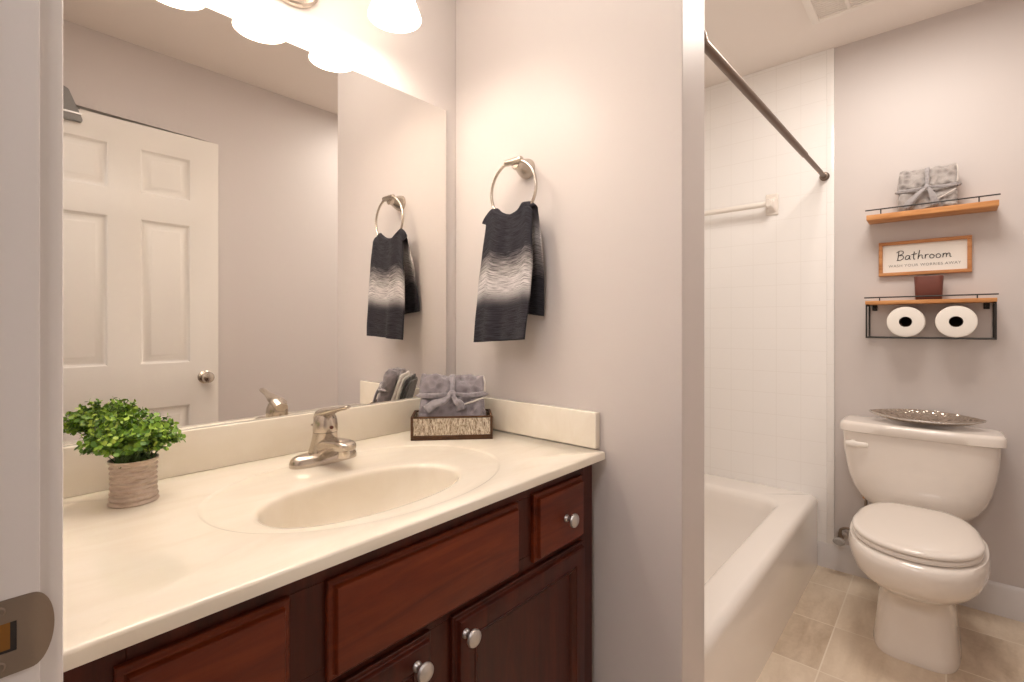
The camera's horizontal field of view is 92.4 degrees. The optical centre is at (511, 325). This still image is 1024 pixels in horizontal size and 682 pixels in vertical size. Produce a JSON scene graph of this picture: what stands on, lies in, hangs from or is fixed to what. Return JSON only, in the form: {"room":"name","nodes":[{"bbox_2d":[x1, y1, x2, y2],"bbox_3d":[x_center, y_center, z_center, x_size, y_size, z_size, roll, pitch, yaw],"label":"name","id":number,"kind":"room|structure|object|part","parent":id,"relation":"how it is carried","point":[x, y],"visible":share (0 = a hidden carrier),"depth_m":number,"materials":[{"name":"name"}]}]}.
{"room":"bathroom","nodes":[
{"label":"bathroom","id":0,"kind":"room"},
{"bbox_2d":[67,0,455,445],"bbox_3d":[-0.032,-0.079,1.859,0.100,2.440,2.904,0,0,41],"label":"wall","id":1,"kind":"structure","parent":0,"point":[420,63],"depth_m":1.42,"materials":[{"name":"grey paint"}]},
{"bbox_2d":[63,398,420,498],"bbox_3d":[-0.529,0.265,1.204,0.017,0.092,1.018,0,0,41],"label":"backsplash","id":2,"kind":"structure","parent":1,"relation":"attached to","point":[224,445],"depth_m":1.10,"materials":[{"name":"stone"}]},
{"bbox_2d":[63,0,445,445],"bbox_3d":[-0.542,-0.234,1.200,0.005,0.906,0.998,0,0,41],"label":"wall mirror","id":3,"kind":"object","parent":1,"relation":"attached to","point":[254,220],"visible":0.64,"depth_m":1.10,"materials":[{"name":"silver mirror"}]},
{"bbox_2d":[281,0,420,32],"bbox_3d":[-0.462,-0.870,1.124,0.224,0.185,0.529,0,0,41],"label":"vanity light","id":4,"kind":"object","parent":1,"relation":"attached to","point":[395,16],"visible":1,"depth_m":1.28,"materials":[{"name":"white glass"}]},
{"bbox_3d":[-0.536,-0.844,1.192,0.023,0.124,0.150,0,0,41],"label":"wall plate","id":5,"kind":"part","parent":4,"relation":"part of","materials":[{"name":"silver metal"}]},
{"bbox_3d":[-0.296,-0.837,1.243,0.132,0.119,0.132,0,0,41],"label":"lamp shade","id":6,"kind":"part","parent":4,"relation":"part of","materials":[{"name":"white glass"}]},
{"bbox_3d":[-0.296,-0.849,1.243,0.054,0.082,0.054,0,0,41],"label":"bulb","id":7,"kind":"part","parent":4,"relation":"part of","materials":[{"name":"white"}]},
{"bbox_2d":[456,0,703,681],"bbox_3d":[0.144,-0.079,1.409,0.758,2.440,0.137,0,0,41],"label":"wall partition","id":8,"kind":"structure","parent":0,"point":[605,98],"depth_m":1.23,"materials":[{"name":"grey paint"}]},
{"bbox_2d":[474,201,543,341],"bbox_3d":[-0.011,-0.143,1.379,0.212,0.385,0.094,0,0,41],"label":"hand towel","id":9,"kind":"object","parent":8,"relation":"attached to","point":[511,276],"visible":1,"depth_m":1.35,"materials":[{"name":"black fabric"}]},
{"bbox_2d":[490,156,537,208],"bbox_3d":[0.018,-0.383,1.386,0.172,0.186,0.065,0,0,41],"label":"towel ring","id":10,"kind":"object","parent":8,"relation":"attached to","point":[525,168],"visible":0.97,"depth_m":1.37,"materials":[{"name":"silver metal"}]},
{"bbox_3d":[0.025,-0.447,1.385,0.058,0.058,0.055,0,0,41],"label":"wall post","id":11,"kind":"part","parent":10,"relation":"part of","materials":[{"name":"silver metal"}]},
{"bbox_3d":[0.190,-0.243,1.465,0.736,2.109,0.008,0,0,41],"label":"wall tile","id":12,"kind":"structure","parent":8,"relation":"attached to","visible":0},
{"bbox_2d":[704,30,829,180],"bbox_3d":[0.971,-0.711,1.774,0.041,0.060,1.488,0,0,43],"label":"shower rod","id":13,"kind":"object","parent":12,"relation":"attached to","point":[710,50],"visible":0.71,"depth_m":1.54,"materials":[{"name":"brown metal"}]},
{"bbox_2d":[704,0,984,87],"bbox_3d":[0.038,-1.349,0.640,4.017,0.100,4.641,0,0,41],"label":"ceiling","id":14,"kind":"structure","parent":0,"point":[753,36],"depth_m":2.14,"materials":[{"name":"white paint"}]},
{"bbox_2d":[801,0,883,24],"bbox_3d":[1.298,-1.290,1.915,0.268,0.016,0.270,0,0,41],"label":"ceiling vent","id":15,"kind":"object","parent":14,"relation":"in","point":[818,11],"visible":1,"depth_m":1.99,"materials":[{"name":"white plastic"}]},
{"bbox_2d":[756,566,1023,681],"bbox_3d":[0.612,1.191,1.291,1.817,0.100,2.904,0,0,41],"label":"floor","id":16,"kind":"structure","parent":0,"point":[828,635],"depth_m":1.76,"materials":[{"name":"tile"}]},
{"bbox_2d":[63,464,591,681],"bbox_3d":[-0.312,0.736,1.014,0.573,0.810,1.018,0,0,41],"label":"vanity cabinet","id":17,"kind":"object","parent":16,"relation":"on","point":[499,591],"visible":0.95,"depth_m":0.83,"materials":[{"name":"brown wood"}]},
{"bbox_3d":[-0.358,0.438,0.589,0.019,0.146,0.185,0,0,41],"label":"drawer","id":18,"kind":"part","parent":17,"relation":"part of","materials":[{"name":"brown wood"}]},
{"bbox_2d":[63,396,604,671],"bbox_3d":[-0.314,0.329,1.028,0.572,0.220,1.038,0,0,41],"label":"countertop","id":19,"kind":"structure","parent":17,"relation":"on","point":[230,523],"depth_m":0.89,"materials":[{"name":"stone"}]},
{"bbox_2d":[74,409,185,507],"bbox_3d":[-0.670,0.230,0.868,0.140,0.162,0.150,0,0,18],"label":"potted plant","id":20,"kind":"object","parent":19,"relation":"on","point":[133,482],"visible":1,"depth_m":0.84,"materials":[{"name":"green plant"}]},
{"bbox_3d":[-0.669,0.273,0.869,0.075,0.076,0.075,0,0,41],"label":"pot","id":21,"kind":"part","parent":20,"relation":"part of","materials":[{"name":"ceramic"}]},
{"bbox_2d":[289,405,356,469],"bbox_3d":[-0.426,0.244,1.110,0.142,0.140,0.152,0,0,-17],"label":"faucet","id":22,"kind":"object","parent":19,"relation":"on","point":[325,448],"visible":1,"depth_m":1.10,"materials":[{"name":"silver metal"}]},
{"bbox_3d":[-0.433,0.302,1.134,0.057,0.025,0.158,0,0,41],"label":"plate","id":23,"kind":"part","parent":22,"relation":"part of","materials":[{"name":"silver metal"}]},
{"bbox_3d":[-0.403,0.208,1.107,0.126,0.070,0.055,0,0,41],"label":"handle","id":24,"kind":"part","parent":22,"relation":"part of","materials":[{"name":"silver metal"}]},
{"bbox_3d":[-0.393,0.282,1.099,0.117,0.060,0.052,0,0,41],"label":"spout","id":25,"kind":"part","parent":22,"relation":"part of","materials":[{"name":"silver metal"}]},
{"bbox_2d":[411,409,492,440],"bbox_3d":[-0.169,0.279,1.389,0.222,0.064,0.112,0,0,-6],"label":"box","id":26,"kind":"object","parent":19,"relation":"on","point":[426,428],"visible":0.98,"depth_m":1.33,"materials":[{"name":"brown wood"}]},
{"bbox_3d":[-0.163,0.276,1.337,0.207,0.045,0.004,0,0,-6],"label":"woven panel","id":27,"kind":"part","parent":26,"relation":"part of","materials":[{"name":"beige wicker"}]},
{"bbox_2d":[415,373,488,416],"bbox_3d":[-0.169,0.226,1.393,0.207,0.179,0.085,0,0,-6],"label":"bundle","id":28,"kind":"object","parent":26,"relation":"in","point":[440,395],"visible":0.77,"depth_m":1.38,"materials":[{"name":"grey fabric"}]},
{"bbox_3d":[-0.276,0.774,0.681,0.019,0.504,0.420,0,0,41],"label":"door","id":29,"kind":"part","parent":17,"relation":"part of","materials":[{"name":"brown wood"}]},
{"bbox_3d":[-0.123,0.437,0.855,0.019,0.144,0.417,0,0,41],"label":"false drawer","id":30,"kind":"part","parent":17,"relation":"part of","materials":[{"name":"brown wood"}]},
{"bbox_3d":[-0.144,0.558,0.794,0.030,0.032,0.032,0,0,41],"label":"knob","id":31,"kind":"part","parent":17,"relation":"part of","materials":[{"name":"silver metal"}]},
{"bbox_3d":[-0.072,0.555,0.876,0.030,0.032,0.032,0,0,41],"label":"knob","id":32,"kind":"part","parent":17,"relation":"part of","materials":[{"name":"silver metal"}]},
{"bbox_3d":[0.035,0.774,1.035,0.019,0.504,0.422,0,0,41],"label":"door","id":33,"kind":"part","parent":17,"relation":"part of","materials":[{"name":"brown wood"}]},
{"bbox_3d":[0.110,0.436,1.120,0.019,0.146,0.187,0,0,41],"label":"drawer","id":34,"kind":"part","parent":17,"relation":"part of","materials":[{"name":"brown wood"}]},
{"bbox_3d":[0.135,0.440,1.112,0.030,0.032,0.032,0,0,41],"label":"knob","id":35,"kind":"part","parent":17,"relation":"part of","materials":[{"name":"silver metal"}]},
{"bbox_2d":[704,473,817,681],"bbox_3d":[0.687,0.976,2.025,0.740,0.330,1.487,0,0,41],"label":"bathtub","id":36,"kind":"object","parent":16,"relation":"on","point":[761,541],"visible":0.26,"depth_m":1.83,"materials":[{"name":"white ceramic"}]},
{"bbox_2d":[840,415,1006,673],"bbox_3d":[1.482,0.775,1.810,0.515,0.734,0.751,0,0,41],"label":"toilet","id":37,"kind":"object","parent":16,"relation":"on","point":[915,541],"visible":1,"depth_m":1.75,"materials":[{"name":"beige ceramic"}]},
{"bbox_3d":[1.448,0.498,2.063,0.077,0.026,0.030,0,0,41],"label":"flush handle","id":38,"kind":"part","parent":37,"relation":"part of","materials":[{"name":"white plastic"}]},
{"bbox_3d":[1.417,0.735,1.728,0.352,0.018,0.493,0,0,41],"label":"seat","id":39,"kind":"part","parent":37,"relation":"part of","materials":[{"name":"white plastic"}]},
{"bbox_3d":[1.419,0.714,1.730,0.356,0.022,0.506,0,0,41],"label":"lid","id":40,"kind":"part","parent":37,"relation":"part of","materials":[{"name":"beige ceramic"}]},
{"bbox_3d":[1.444,0.943,1.758,0.386,0.397,0.622,0,0,41],"label":"bowl","id":41,"kind":"part","parent":37,"relation":"part of","materials":[{"name":"beige ceramic"}]},
{"bbox_3d":[1.659,0.607,2.016,0.494,0.312,0.201,0,0,41],"label":"tank","id":42,"kind":"part","parent":37,"relation":"part of","materials":[{"name":"beige ceramic"}]},
{"bbox_3d":[1.658,0.429,2.011,0.515,0.043,0.217,0,0,41],"label":"tank lid","id":43,"kind":"part","parent":37,"relation":"part of","materials":[{"name":"beige ceramic"}]},
{"bbox_2d":[869,409,986,426],"bbox_3d":[1.678,0.380,2.000,0.366,0.048,0.180,0,0,41],"label":"dish","id":44,"kind":"object","parent":37,"relation":"on","point":[911,416],"visible":1,"depth_m":2.01,"materials":[{"name":"silver metal"}]},
{"bbox_2d":[834,0,1023,588],"bbox_3d":[1.577,-0.079,2.311,1.717,2.440,0.100,0,0,41],"label":"wall","id":45,"kind":"structure","parent":0,"point":[947,88],"depth_m":2.07,"materials":[{"name":"grey paint"}]},
{"bbox_2d":[704,50,826,542],"bbox_3d":[1.194,-0.128,2.575,0.776,2.340,0.008,0,0,41],"label":"wall tile","id":46,"kind":"structure","parent":45,"relation":"attached to","point":[765,277],"depth_m":2.48,"materials":[{"name":"white tile"}]},
{"bbox_2d":[704,193,778,215],"bbox_3d":[1.102,-0.606,2.602,0.542,0.106,0.074,0,0,41],"label":"towel bar","id":47,"kind":"object","parent":46,"relation":"attached to","point":[771,204],"visible":0.58,"depth_m":2.47,"materials":[{"name":"beige ceramic"}]},
{"bbox_2d":[827,48,833,544],"bbox_3d":[1.496,-0.128,2.308,0.030,2.340,0.008,0,0,41],"label":"tile strip","id":48,"kind":"object","parent":45,"relation":"attached to","point":[830,52],"visible":1,"depth_m":2.31,"materials":[{"name":"white tile"}]},
{"bbox_2d":[833,499,867,545],"bbox_3d":[1.526,0.873,2.211,0.131,0.249,0.116,0,0,41],"label":"supply valve","id":49,"kind":"object","parent":45,"relation":"attached to","point":[842,535],"visible":0.65,"depth_m":2.22,"materials":[{"name":"grey metal"}]},
{"bbox_3d":[1.475,0.975,2.215,0.048,0.032,0.018,0,0,41],"label":"valve handle","id":50,"kind":"part","parent":49,"relation":"part of","materials":[{"name":"grey metal"}]},
{"bbox_2d":[818,541,1023,622],"bbox_3d":[1.778,1.078,2.058,0.854,0.126,0.012,0,0,41],"label":"baseboard","id":51,"kind":"structure","parent":45,"relation":"attached to","point":[1000,599],"depth_m":1.96,"materials":[{"name":"white paint"}]},
{"bbox_2d":[879,235,971,276],"bbox_3d":[1.744,-0.290,2.083,0.302,0.148,0.019,0,0,41],"label":"sign","id":52,"kind":"object","parent":45,"relation":"attached to","point":[942,255],"visible":1,"depth_m":2.07,"materials":[{"name":"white wood"}]},
{"bbox_2d":[864,293,998,339],"bbox_3d":[1.721,-0.033,2.037,0.416,0.177,0.119,0,0,41],"label":"wall shelf","id":53,"kind":"object","parent":45,"relation":"attached to","point":[986,302],"visible":1,"depth_m":1.99,"materials":[{"name":"brown wood"}]},
{"bbox_2d":[887,307,925,336],"bbox_3d":[1.667,-0.014,2.078,0.126,0.126,0.100,0,0,41],"label":"toilet paper roll","id":54,"kind":"object","parent":53,"relation":"on","point":[914,321],"visible":1,"depth_m":2.04,"materials":[{"name":"white paper"}]},
{"bbox_2d":[914,275,943,299],"bbox_3d":[1.723,-0.153,2.031,0.093,0.096,0.093,0,0,41],"label":"square pot","id":55,"kind":"object","parent":53,"relation":"on","point":[924,285],"visible":0.94,"depth_m":2.00,"materials":[{"name":"brown ceramic"}]},
{"bbox_3d":[1.685,-0.113,1.996,0.416,0.018,0.006,0,0,41],"label":"rail","id":56,"kind":"part","parent":53,"relation":"part of","materials":[{"name":"black metal"}]},
{"bbox_2d":[935,306,977,337],"bbox_3d":[1.784,-0.014,1.974,0.126,0.126,0.100,0,0,41],"label":"toilet paper roll","id":57,"kind":"object","parent":53,"relation":"on","point":[959,315],"visible":1,"depth_m":1.94,"materials":[{"name":"white paper"}]},
{"bbox_2d":[865,193,1000,224],"bbox_3d":[1.724,-0.476,2.034,0.417,0.046,0.119,0,0,41],"label":"wall shelf","id":58,"kind":"object","parent":45,"relation":"attached to","point":[985,206],"visible":1,"depth_m":1.99,"materials":[{"name":"brown wood"}]},
{"bbox_2d":[895,162,961,211],"bbox_3d":[1.719,-0.561,2.034,0.211,0.188,0.095,0,0,41],"label":"bundle","id":59,"kind":"object","parent":58,"relation":"on","point":[937,183],"visible":0.89,"depth_m":2.01,"materials":[{"name":"grey fabric"}]},
{"bbox_3d":[1.689,-0.486,1.993,0.417,0.025,0.006,0,0,41],"label":"rail","id":60,"kind":"part","parent":58,"relation":"part of","materials":[{"name":"black metal"}]},
{"bbox_3d":[-0.306,-0.079,0.249,1.616,2.440,0.115,0,0,41],"label":"wall","id":61,"kind":"structure","parent":0,"visible":0},
{"bbox_2d":[0,0,62,681],"bbox_3d":[-0.072,0.080,0.042,0.955,2.123,0.149,0,0,41],"label":"door frame","id":62,"kind":"structure","parent":61,"relation":"attached to","point":[31,31],"depth_m":0.35,"materials":[{"name":"white paint"}]},
{"bbox_3d":[-0.356,0.220,0.347,0.004,0.054,0.050,0,0,37],"label":"strike plate","id":63,"kind":"part","parent":62,"relation":"part of","materials":[{"name":"silver metal"}]},
{"bbox_3d":[-0.072,0.080,0.042,0.955,2.123,0.149,0,0,41],"label":"casing","id":64,"kind":"part","parent":62,"relation":"part of","materials":[{"name":"white paint"}]}
]}

